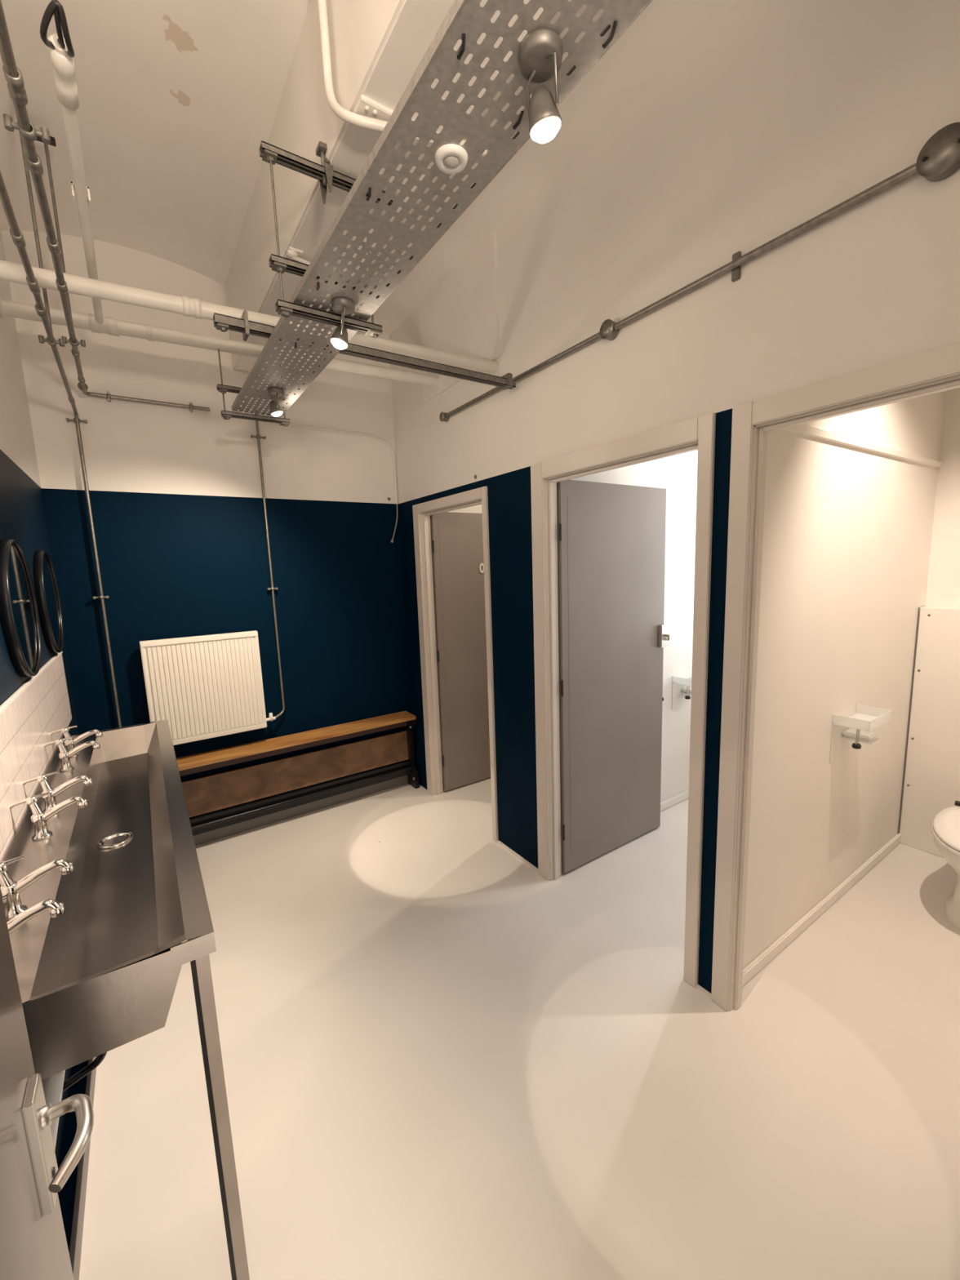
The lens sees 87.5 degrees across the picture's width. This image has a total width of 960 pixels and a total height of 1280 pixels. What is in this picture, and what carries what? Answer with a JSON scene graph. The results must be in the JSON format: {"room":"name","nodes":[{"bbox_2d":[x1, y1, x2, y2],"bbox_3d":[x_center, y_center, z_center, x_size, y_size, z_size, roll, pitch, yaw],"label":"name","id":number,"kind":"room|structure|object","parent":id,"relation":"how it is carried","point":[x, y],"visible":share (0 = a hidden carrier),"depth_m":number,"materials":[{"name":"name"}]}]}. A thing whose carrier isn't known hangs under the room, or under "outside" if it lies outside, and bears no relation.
{"room":"public restroom","nodes":[
{"label":"public restroom","id":0,"kind":"room"},
{"bbox_2d":[0,227,79,1168],"bbox_3d":[-1.199,-0.228,1.027,0.100,3.500,3.720,-8,10,-34],"label":"wall","id":1,"kind":"structure","parent":0,"point":[23,519],"depth_m":2.07,"materials":[{"name":"paint"}]},
{"bbox_2d":[0,539,41,677],"bbox_3d":[-1.536,-0.104,1.676,0.030,0.456,0.456,-8,10,-34],"label":"round mirror","id":2,"kind":"object","parent":1,"relation":"attached to","point":[19,611],"visible":1,"depth_m":1.63,"materials":[{"name":"black metal"}]},
{"bbox_2d":[0,651,71,861],"bbox_3d":[-1.079,0.385,1.071,0.013,0.337,3.335,-8,10,-34],"label":"backsplash","id":3,"kind":"structure","parent":1,"relation":"attached to","point":[40,707],"depth_m":1.57,"materials":[{"name":"white tile"}]},
{"bbox_2d":[0,888,93,1279],"bbox_3d":[-0.304,0.592,0.290,0.101,2.012,0.760,-8,10,-34],"label":"door","id":4,"kind":"structure","parent":1,"relation":"in","point":[33,1246],"depth_m":0.53,"materials":[{"name":"grey paint"}]},
{"bbox_2d":[33,550,63,653],"bbox_3d":[-1.918,-0.169,2.235,0.030,0.456,0.456,-8,10,-34],"label":"round mirror","id":5,"kind":"object","parent":1,"relation":"attached to","point":[46,590],"visible":1,"depth_m":2.17,"materials":[{"name":"black metal"}]},
{"bbox_2d":[57,1056,96,1279],"bbox_3d":[-1.104,1.454,1.358,0.055,0.070,3.620,-8,10,-34],"label":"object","id":6,"kind":"structure","parent":1,"relation":"attached to","point":[72,1197],"depth_m":1.32,"materials":[{"name":"grey paint"}]},
{"bbox_2d":[0,296,439,386],"bbox_3d":[-1.091,-1.437,2.496,1.970,0.078,0.077,-7,10,-30],"label":"pipe","id":7,"kind":"object","parent":1,"relation":"attached to","point":[111,326],"visible":0.96,"depth_m":2.31,"materials":[{"name":"beige paint"}]},
{"bbox_2d":[48,33,103,324],"bbox_3d":[-1.254,-1.310,1.597,0.042,0.044,1.355,-8,10,-34],"label":"pipe","id":8,"kind":"object","parent":7,"relation":"attached to","point":[63,64],"visible":0.96,"depth_m":1.27,"materials":[{"name":"beige paint"}]},
{"bbox_2d":[40,0,74,57],"bbox_3d":[-0.856,-1.227,1.012,0.054,0.035,0.114,-8,10,-34],"label":"cable loop","id":9,"kind":"object","parent":8,"relation":"hanging from","point":[54,7],"visible":1,"depth_m":0.99,"materials":[{"name":"black plastic"}]},
{"bbox_2d":[217,348,226,419],"bbox_3d":[-1.241,-1.230,2.413,0.020,0.319,0.017,-8,10,-34],"label":"rod","id":10,"kind":"object","parent":7,"relation":"hanging from","point":[220,362],"visible":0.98,"depth_m":2.40,"materials":[{"name":"metal"}]},
{"bbox_2d":[216,383,287,399],"bbox_3d":[-1.121,-1.216,2.482,0.320,0.033,0.038,-8,10,-34],"label":"channel","id":11,"kind":"object","parent":10,"relation":"hanging from","point":[222,388],"visible":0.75,"depth_m":2.41,"materials":[{"name":"metal"}]},
{"bbox_2d":[218,388,226,394],"bbox_3d":[-1.234,-1.192,2.407,0.034,0.014,0.038,-8,10,-34],"label":"washer","id":12,"kind":"object","parent":11,"relation":"in","point":[224,391],"depth_m":2.40,"materials":[{"name":"metal"}]},
{"bbox_2d":[280,364,287,426],"bbox_3d":[-1.006,-1.257,2.556,0.020,0.314,0.017,-8,10,-34],"label":"rod","id":13,"kind":"object","parent":7,"relation":"hanging from","point":[280,364],"visible":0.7,"depth_m":2.57,"materials":[{"name":"metal"}]},
{"bbox_2d":[0,259,497,373],"bbox_3d":[-0.775,-1.282,2.054,1.970,0.076,0.075,-7,10,-30],"label":"pipe","id":14,"kind":"object","parent":1,"relation":"attached to","point":[11,272],"visible":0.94,"depth_m":1.85,"materials":[{"name":"beige paint"}]},
{"bbox_2d":[1,230,481,782],"bbox_3d":[-0.672,-0.631,3.664,3.970,3.500,0.100,-8,10,-34],"label":"wall","id":15,"kind":"structure","parent":0,"point":[175,493],"depth_m":2.93,"materials":[{"name":"paint"}]},
{"bbox_2d":[0,170,121,728],"bbox_3d":[-1.056,-0.067,1.268,0.087,1.862,3.484,-8,10,-34],"label":"conduit","id":16,"kind":"object","parent":15,"relation":"attached to","point":[17,237],"visible":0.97,"depth_m":1.88,"materials":[{"name":"grey metal"}]},
{"bbox_2d":[0,0,209,412],"bbox_3d":[-0.826,-1.116,1.297,0.592,0.052,3.483,-8,10,-34],"label":"conduit","id":17,"kind":"object","parent":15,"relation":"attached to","point":[13,75],"visible":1,"depth_m":1.14,"materials":[{"name":"grey metal"}]},
{"bbox_2d":[139,630,275,745],"bbox_3d":[-1.607,0.274,3.013,0.665,0.613,0.101,-8,10,-34],"label":"panel radiator","id":18,"kind":"object","parent":15,"relation":"attached to","point":[206,686],"visible":0.91,"depth_m":2.95,"materials":[{"name":"white metal"}]},
{"bbox_2d":[140,630,255,641],"bbox_3d":[-1.633,-0.020,2.940,0.604,0.007,0.052,-8,10,-34],"label":"grille","id":19,"kind":"object","parent":18,"relation":"attached to","point":[247,633],"depth_m":2.94,"materials":[{"name":"white metal"}]},
{"bbox_2d":[250,410,284,718],"bbox_3d":[-1.325,-0.445,3.140,0.041,1.911,0.117,6,11,42],"label":"conduit","id":20,"kind":"object","parent":15,"relation":"attached to","point":[258,437],"visible":0.93,"depth_m":3.14,"materials":[{"name":"grey metal"}]},
{"bbox_2d":[284,245,310,265],"bbox_3d":[-0.646,-1.462,1.955,0.217,0.030,0.090,-8,10,-34],"label":"bracket","id":21,"kind":"object","parent":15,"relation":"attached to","point":[293,254],"visible":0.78,"depth_m":1.89,"materials":[{"name":"beige paint"}]},
{"bbox_2d":[193,774,408,845],"bbox_3d":[-1.302,1.164,3.378,1.910,0.075,0.022,-8,10,-34],"label":"baseboard","id":22,"kind":"structure","parent":15,"relation":"attached to","point":[232,829],"depth_m":3.40,"materials":[{"name":"grey paint"}]},
{"bbox_2d":[315,141,333,204],"bbox_3d":[-0.449,-1.398,1.507,0.070,0.133,0.060,-8,10,-34],"label":"clamp","id":23,"kind":"object","parent":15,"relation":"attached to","point":[322,148],"visible":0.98,"depth_m":1.48,"materials":[{"name":"metal"}]},
{"bbox_2d":[258,140,393,205],"bbox_3d":[-0.438,-1.387,1.516,0.420,0.033,0.038,-8,10,-34],"label":"channel","id":24,"kind":"object","parent":23,"relation":"attached to","point":[268,152],"visible":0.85,"depth_m":1.46,"materials":[{"name":"metal"}]},
{"bbox_2d":[262,149,277,164],"bbox_3d":[-0.592,-1.357,1.414,0.034,0.014,0.038,-8,10,-34],"label":"washer","id":25,"kind":"object","parent":24,"relation":"in","point":[268,155],"depth_m":1.41,"materials":[{"name":"metal"}]},
{"bbox_2d":[269,160,286,315],"bbox_3d":[-0.584,-1.169,1.442,0.020,0.432,0.017,-8,10,-34],"label":"rod","id":26,"kind":"object","parent":24,"relation":"hanging from","point":[282,313],"visible":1,"depth_m":1.44,"materials":[{"name":"metal"}]},
{"bbox_2d":[268,253,377,294],"bbox_3d":[-0.470,-1.100,1.529,0.320,0.033,0.038,-8,10,-34],"label":"channel","id":27,"kind":"object","parent":26,"relation":"hanging from","point":[277,264],"visible":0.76,"depth_m":1.46,"materials":[{"name":"metal"}]},
{"bbox_2d":[271,262,286,273],"bbox_3d":[-0.583,-1.076,1.455,0.034,0.014,0.038,-8,10,-34],"label":"washer","id":28,"kind":"object","parent":27,"relation":"in","point":[276,266],"depth_m":1.45,"materials":[{"name":"metal"}]},
{"bbox_2d":[275,299,382,338],"bbox_3d":[-0.459,-0.985,1.550,0.322,0.033,0.046,-8,10,-34],"label":"channel","id":29,"kind":"object","parent":26,"relation":"hanging from","point":[291,308],"visible":0.98,"depth_m":1.53,"materials":[{"name":"metal"}]},
{"bbox_2d":[277,306,293,317],"bbox_3d":[-0.573,-0.961,1.476,0.034,0.014,0.038,-8,10,-34],"label":"washer","id":30,"kind":"object","parent":29,"relation":"in","point":[289,310],"depth_m":1.47,"materials":[{"name":"metal"}]},
{"bbox_2d":[364,328,381,338],"bbox_3d":[-0.347,-0.993,1.626,0.040,0.006,0.046,-8,10,-34],"label":"washer","id":31,"kind":"object","parent":29,"relation":"in","point":[368,331],"depth_m":1.62,"materials":[{"name":"metal"}]},
{"bbox_2d":[264,422,398,542],"bbox_3d":[-0.946,-1.022,3.351,0.857,0.734,0.026,-8,10,-34],"label":"cable","id":32,"kind":"object","parent":15,"relation":"attached to","point":[291,425],"visible":0.98,"depth_m":3.45,"materials":[{"name":"beige paint"}]},
{"bbox_2d":[365,194,376,337],"bbox_3d":[-0.353,-1.212,1.595,0.020,0.457,0.017,-8,10,-34],"label":"rod","id":33,"kind":"object","parent":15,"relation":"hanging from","point":[373,335],"visible":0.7,"depth_m":1.62,"materials":[{"name":"metal"}]},
{"bbox_2d":[225,0,543,377],"bbox_3d":[-0.326,-1.659,1.511,0.290,0.470,3.620,-8,10,-34],"label":"beam","id":34,"kind":"structure","parent":15,"relation":"attached to","point":[377,46],"depth_m":1.51,"materials":[{"name":"paint"}]},
{"bbox_2d":[353,94,438,147],"bbox_3d":[-0.203,-1.399,1.379,0.280,0.019,0.065,-8,10,-34],"label":"plate","id":35,"kind":"object","parent":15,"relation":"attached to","point":[366,106],"visible":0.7,"depth_m":1.31,"materials":[{"name":"beige paint"}]},
{"bbox_2d":[0,0,736,335],"bbox_3d":[-0.383,-1.996,1.430,2.120,0.375,3.820,-8,10,-34],"label":"ceiling","id":36,"kind":"structure","parent":0,"point":[178,100],"depth_m":1.85,"materials":[{"name":"paint"}]},
{"bbox_2d":[19,133,53,333],"bbox_3d":[-1.521,-1.482,1.701,0.010,0.872,0.010,3,10,33],"label":"rod","id":37,"kind":"object","parent":36,"relation":"hanging from","point":[26,168],"visible":0.55,"depth_m":1.71,"materials":[{"name":"metal"}]},
{"bbox_2d":[31,129,56,146],"bbox_3d":[-1.640,-1.933,1.857,0.090,0.138,0.030,-8,10,-34],"label":"ceiling bar","id":38,"kind":"object","parent":36,"relation":"attached to","point":[38,139],"visible":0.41,"depth_m":1.88,"materials":[{"name":"grey metal"}]},
{"bbox_2d":[44,142,71,315],"bbox_3d":[-1.616,-1.522,1.929,0.010,0.697,0.010,-4,8,-11],"label":"rod","id":39,"kind":"object","parent":38,"relation":"hanging from","point":[46,145],"visible":0.52,"depth_m":1.91,"materials":[{"name":"metal"}]},
{"bbox_2d":[317,0,486,155],"bbox_3d":[-0.207,-1.604,1.331,0.444,0.496,0.108,-3,8,-5],"label":"conduit","id":40,"kind":"object","parent":36,"relation":"attached to","point":[361,121],"visible":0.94,"depth_m":1.33,"materials":[{"name":"beige paint"}]},
{"bbox_2d":[231,0,652,417],"bbox_3d":[-0.281,-0.995,1.291,0.230,0.020,2.993,-8,10,-34],"label":"cable tray","id":41,"kind":"object","parent":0,"point":[440,61],"visible":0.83,"depth_m":0.99,"materials":[{"name":"grey metal"}]},
{"bbox_2d":[221,410,290,426],"bbox_3d":[-1.114,-1.101,2.501,0.315,0.033,0.046,-8,10,-34],"label":"channel","id":42,"kind":"object","parent":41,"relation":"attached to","point":[228,415],"visible":0.97,"depth_m":2.49,"materials":[{"name":"metal"}]},
{"bbox_2d":[222,414,231,419],"bbox_3d":[-1.224,-1.077,2.428,0.034,0.014,0.038,-8,10,-34],"label":"washer","id":43,"kind":"object","parent":42,"relation":"in","point":[227,416],"depth_m":2.42,"materials":[{"name":"metal"}]},
{"bbox_2d":[280,422,289,426],"bbox_3d":[-1.003,-1.109,2.576,0.038,0.006,0.046,-8,10,-34],"label":"washer","id":44,"kind":"object","parent":42,"relation":"in","point":[282,424],"depth_m":2.56,"materials":[{"name":"metal"}]},
{"bbox_2d":[267,386,284,416],"bbox_3d":[-0.914,-1.061,2.248,0.070,0.081,0.173,-6,9,-24],"label":"spotlight","id":45,"kind":"object","parent":41,"relation":"attached to","point":[275,409],"visible":1,"depth_m":2.24,"materials":[{"name":"metal"}]},
{"bbox_2d":[330,297,355,349],"bbox_3d":[-0.430,-0.970,1.549,0.070,0.093,0.155,-6,9,-27],"label":"spotlight","id":46,"kind":"object","parent":41,"relation":"attached to","point":[344,306],"visible":1,"depth_m":1.53,"materials":[{"name":"metal"}]},
{"bbox_2d":[366,187,371,200],"bbox_3d":[-0.237,-0.954,1.074,0.008,0.008,0.039,-5,9,-21],"label":"cable tie","id":47,"kind":"object","parent":41,"relation":"attached to","point":[370,188],"visible":1,"depth_m":1.07,"materials":[{"name":"black plastic"}]},
{"bbox_2d":[282,24,610,408],"bbox_3d":[-0.207,-1.010,1.366,0.016,0.014,2.880,-8,10,-34],"label":"cable","id":48,"kind":"object","parent":41,"relation":"on","point":[607,27],"visible":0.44,"depth_m":0.96,"materials":[{"name":"black plastic"}]},
{"bbox_2d":[434,143,467,173],"bbox_3d":[-0.056,-0.944,0.988,0.066,0.018,0.066,-8,10,-34],"label":"sensor","id":49,"kind":"object","parent":41,"relation":"attached to","point":[450,158],"visible":1,"depth_m":0.98,"materials":[{"name":"white plastic"}]},
{"bbox_2d":[457,33,465,59],"bbox_3d":[-0.027,-0.917,0.777,0.009,0.008,0.040,-4,9,-15],"label":"cable tie","id":50,"kind":"object","parent":41,"relation":"attached to","point":[463,49],"visible":1,"depth_m":0.77,"materials":[{"name":"black plastic"}]},
{"bbox_2d":[512,111,524,129],"bbox_3d":[0.070,-0.940,0.908,0.008,0.008,0.039,-5,9,-21],"label":"cable tie","id":51,"kind":"object","parent":41,"relation":"attached to","point":[518,122],"visible":1,"depth_m":0.91,"materials":[{"name":"black plastic"}]},
{"bbox_2d":[518,27,563,143],"bbox_3d":[0.100,-0.883,0.811,0.070,0.089,0.108,0,8,11],"label":"spotlight","id":52,"kind":"object","parent":41,"relation":"attached to","point":[540,51],"visible":1,"depth_m":0.80,"materials":[{"name":"metal"}]},
{"bbox_2d":[602,21,617,48],"bbox_3d":[0.200,-0.924,0.767,0.009,0.008,0.040,-4,9,-15],"label":"cable tie","id":53,"kind":"object","parent":41,"relation":"attached to","point":[605,45],"visible":1,"depth_m":0.77,"materials":[{"name":"black plastic"}]},
{"bbox_2d":[79,777,959,1279],"bbox_3d":[0.476,1.320,2.422,4.070,0.080,3.820,-8,10,-34],"label":"floor","id":54,"kind":"structure","parent":0,"point":[444,1057],"depth_m":1.60,"materials":[{"name":"beige paint"}]},
{"bbox_2d":[0,720,249,1279],"bbox_3d":[-0.985,0.982,1.395,0.399,0.985,2.403,-8,10,-34],"label":"trough","id":55,"kind":"object","parent":54,"relation":"on","point":[95,978],"visible":0.94,"depth_m":1.11,"materials":[{"name":"metal"}]},
{"bbox_2d":[2,896,65,934],"bbox_3d":[-0.855,0.523,0.910,0.160,0.117,0.042,-8,10,-34],"label":"tap","id":56,"kind":"object","parent":55,"relation":"on","point":[56,908],"visible":0.84,"depth_m":0.92,"materials":[{"name":"silver metal"}]},
{"bbox_2d":[0,855,74,919],"bbox_3d":[-0.947,0.506,1.045,0.160,0.117,0.042,-8,10,-34],"label":"tap","id":57,"kind":"object","parent":55,"relation":"on","point":[11,889],"visible":0.96,"depth_m":1.03,"materials":[{"name":"silver metal"}]},
{"bbox_2d":[9,791,88,839],"bbox_3d":[-1.161,0.468,1.357,0.160,0.117,0.042,-8,10,-34],"label":"tap","id":58,"kind":"object","parent":55,"relation":"on","point":[39,818],"visible":1,"depth_m":1.34,"materials":[{"name":"silver metal"}]},
{"bbox_2d":[31,811,52,839],"bbox_3d":[-1.181,0.496,1.347,0.042,0.066,0.042,-8,10,-34],"label":"tap","id":59,"kind":"object","parent":58,"relation":"on","point":[38,819],"depth_m":1.34,"materials":[{"name":"silver metal"}]},
{"bbox_2d":[22,770,93,812],"bbox_3d":[-1.262,0.450,1.505,0.160,0.117,0.042,-8,10,-34],"label":"tap","id":60,"kind":"object","parent":55,"relation":"on","point":[50,801],"visible":0.93,"depth_m":1.49,"materials":[{"name":"silver metal"}]},
{"bbox_2d":[41,788,57,812],"bbox_3d":[-1.282,0.478,1.495,0.042,0.066,0.042,-8,10,-34],"label":"tap","id":61,"kind":"object","parent":60,"relation":"on","point":[50,801],"depth_m":1.48,"materials":[{"name":"silver metal"}]},
{"bbox_2d":[43,736,100,771],"bbox_3d":[-1.487,0.410,1.833,0.160,0.117,0.042,-8,10,-34],"label":"tap","id":62,"kind":"object","parent":55,"relation":"on","point":[64,756],"visible":1,"depth_m":1.82,"materials":[{"name":"silver metal"}]},
{"bbox_2d":[58,751,74,771],"bbox_3d":[-1.507,0.438,1.823,0.042,0.066,0.042,-8,10,-34],"label":"tap","id":63,"kind":"object","parent":62,"relation":"attached to","point":[64,756],"depth_m":1.81,"materials":[{"name":"silver metal"}]},
{"bbox_2d":[50,724,102,757],"bbox_3d":[-1.582,0.393,1.973,0.160,0.117,0.042,-8,10,-34],"label":"tap","id":64,"kind":"object","parent":55,"relation":"on","point":[69,744],"visible":0.85,"depth_m":1.96,"materials":[{"name":"silver metal"}]},
{"bbox_2d":[64,738,78,757],"bbox_3d":[-1.602,0.421,1.963,0.042,0.066,0.042,-8,10,-34],"label":"tap","id":65,"kind":"object","parent":64,"relation":"attached to","point":[69,744],"depth_m":1.95,"materials":[{"name":"silver metal"}]},
{"bbox_2d":[96,831,133,848],"bbox_3d":[-1.125,0.618,1.546,0.092,0.011,0.092,-8,10,-34],"label":"outlet","id":66,"kind":"object","parent":55,"relation":"attached to","point":[117,840],"depth_m":1.54,"materials":[{"name":"silver metal"}]},
{"bbox_2d":[176,711,418,835],"bbox_3d":[-1.261,0.926,3.277,1.841,0.572,0.185,-8,10,-34],"label":"wooden bench","id":67,"kind":"object","parent":54,"relation":"on","point":[223,799],"visible":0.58,"depth_m":3.31,"materials":[{"name":"brown wood"}]},
{"bbox_2d":[931,800,959,928],"bbox_3d":[2.303,1.026,2.267,0.736,0.421,0.376,-8,10,-34],"label":"toilet","id":68,"kind":"object","parent":54,"relation":"on","point":[945,825],"visible":1,"depth_m":2.22,"materials":[{"name":"white ceramic"}]},
{"bbox_2d":[568,449,697,802],"bbox_3d":[1.059,-0.252,3.080,1.835,2.800,0.040,-8,10,-34],"label":"wall","id":69,"kind":"structure","parent":0,"point":[677,473],"depth_m":3.19,"materials":[{"name":"paint"}]},
{"bbox_2d":[660,790,688,811],"bbox_3d":[1.122,1.108,3.255,1.835,0.055,0.016,-8,10,-34],"label":"baseboard","id":70,"kind":"structure","parent":69,"relation":"attached to","point":[674,800],"depth_m":3.37,"materials":[{"name":"paint"}]},
{"bbox_2d":[671,678,691,709],"bbox_3d":[1.388,0.336,3.271,0.250,0.220,0.135,-8,10,-34],"label":"sink","id":71,"kind":"object","parent":69,"relation":"attached to","point":[681,690],"visible":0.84,"depth_m":3.29,"materials":[{"name":"ceramic"}]},
{"bbox_2d":[388,0,959,993],"bbox_3d":[0.496,-0.452,2.159,0.070,3.500,3.720,-8,10,-34],"label":"wall","id":72,"kind":"structure","parent":0,"point":[779,113],"depth_m":1.63,"materials":[{"name":"white paint"}]},
{"bbox_2d":[213,310,515,390],"bbox_3d":[-0.364,-1.137,2.017,1.262,0.075,0.060,-8,10,-34],"label":"channel","id":73,"kind":"object","parent":72,"relation":"attached to","point":[222,322],"visible":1,"depth_m":2.00,"materials":[{"name":"metal"}]},
{"bbox_2d":[215,323,228,332],"bbox_3d":[-0.866,-1.046,1.685,0.034,0.014,0.038,-8,10,-34],"label":"washer","id":74,"kind":"object","parent":73,"relation":"in","point":[224,327],"depth_m":1.68,"materials":[{"name":"metal"}]},
{"bbox_2d":[412,485,498,842],"bbox_3d":[-0.145,0.143,3.223,0.088,2.060,0.869,-8,10,-34],"label":"trim","id":75,"kind":"structure","parent":72,"relation":"attached to","point":[422,512],"depth_m":3.41,"materials":[{"name":"paint"}]},
{"bbox_2d":[417,231,499,403],"bbox_3d":[-0.139,-1.729,2.781,0.014,0.570,0.790,-8,10,-34],"label":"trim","id":76,"kind":"structure","parent":72,"relation":"attached to","point":[460,315],"depth_m":2.67,"materials":[{"name":"beige paint"}]},
{"bbox_2d":[430,511,490,791],"bbox_3d":[0.010,0.080,3.746,0.767,2.000,0.050,-8,10,-34],"label":"door","id":77,"kind":"structure","parent":72,"relation":"in","point":[456,538],"depth_m":3.63,"materials":[{"name":"beige paint"}]},
{"bbox_2d":[497,840,711,999],"bbox_3d":[0.488,1.271,2.437,0.012,0.012,1.360,-8,10,-34],"label":"baseboard","id":78,"kind":"structure","parent":72,"relation":"attached to","point":[699,988],"depth_m":2.75,"materials":[{"name":"beige paint"}]},
{"bbox_2d":[556,480,669,873],"bbox_3d":[0.751,0.195,2.724,0.839,2.016,0.088,-8,10,-34],"label":"door","id":79,"kind":"structure","parent":72,"relation":"in","point":[613,635],"depth_m":2.69,"materials":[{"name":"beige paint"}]},
{"bbox_2d":[530,413,715,987],"bbox_3d":[0.569,0.251,2.176,0.088,2.100,0.921,-8,10,-34],"label":"trim","id":80,"kind":"structure","parent":72,"relation":"attached to","point":[698,433],"depth_m":1.99,"materials":[{"name":"paint"}]},
{"bbox_2d":[439,122,959,422],"bbox_3d":[0.560,-1.171,1.817,0.045,0.091,2.790,-8,10,-34],"label":"conduit","id":81,"kind":"object","parent":72,"relation":"attached to","point":[939,158],"visible":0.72,"depth_m":1.33,"materials":[{"name":"grey metal"}]},
{"bbox_2d":[711,341,959,1011],"bbox_3d":[1.127,0.350,1.361,0.088,2.100,0.940,-8,10,-34],"label":"trim","id":82,"kind":"structure","parent":72,"relation":"attached to","point":[937,370],"depth_m":1.61,"materials":[{"name":"paint"}]},
{"bbox_2d":[742,391,945,969],"bbox_3d":[1.646,-0.148,2.223,1.835,2.800,0.040,-8,10,-34],"label":"wall","id":83,"kind":"structure","parent":0,"point":[847,531],"depth_m":2.13,"materials":[{"name":"paint"}]},
{"bbox_2d":[742,832,901,986],"bbox_3d":[1.709,1.212,2.398,1.835,0.055,0.016,-8,10,-34],"label":"baseboard","id":84,"kind":"structure","parent":83,"relation":"attached to","point":[757,965],"depth_m":2.25,"materials":[{"name":"paint"}]},
{"bbox_2d":[829,715,877,762],"bbox_3d":[1.679,0.424,2.209,0.250,0.220,0.135,-8,10,-34],"label":"sink","id":85,"kind":"object","parent":83,"relation":"attached to","point":[842,731],"visible":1,"depth_m":2.22,"materials":[{"name":"white ceramic"}]},
{"bbox_2d":[781,424,942,468],"bbox_3d":[1.638,-0.811,2.103,1.835,0.032,0.016,-8,10,-34],"label":"trim","id":86,"kind":"structure","parent":83,"relation":"attached to","point":[803,429],"depth_m":2.03,"materials":[{"name":"paint"}]},
{"bbox_2d":[897,607,919,833],"bbox_3d":[2.353,0.479,2.756,0.005,1.318,0.004,-8,10,-34],"label":"trim","id":87,"kind":"structure","parent":83,"relation":"attached to","point":[918,607],"depth_m":2.75,"materials":[{"name":"grey paint"}]},
{"bbox_2d":[924,387,959,607],"bbox_3d":[2.067,-0.321,3.311,0.100,2.800,3.820,-8,10,-34],"label":"wall","id":88,"kind":"structure","parent":0,"point":[943,589],"depth_m":2.61,"materials":[{"name":"paint"}]},
{"bbox_2d":[899,606,959,857],"bbox_3d":[2.711,0.539,2.328,0.109,1.338,1.110,-8,10,-34],"label":"wall panel","id":89,"kind":"object","parent":88,"relation":"attached to","point":[931,784],"depth_m":2.67,"materials":[{"name":"laminate"}]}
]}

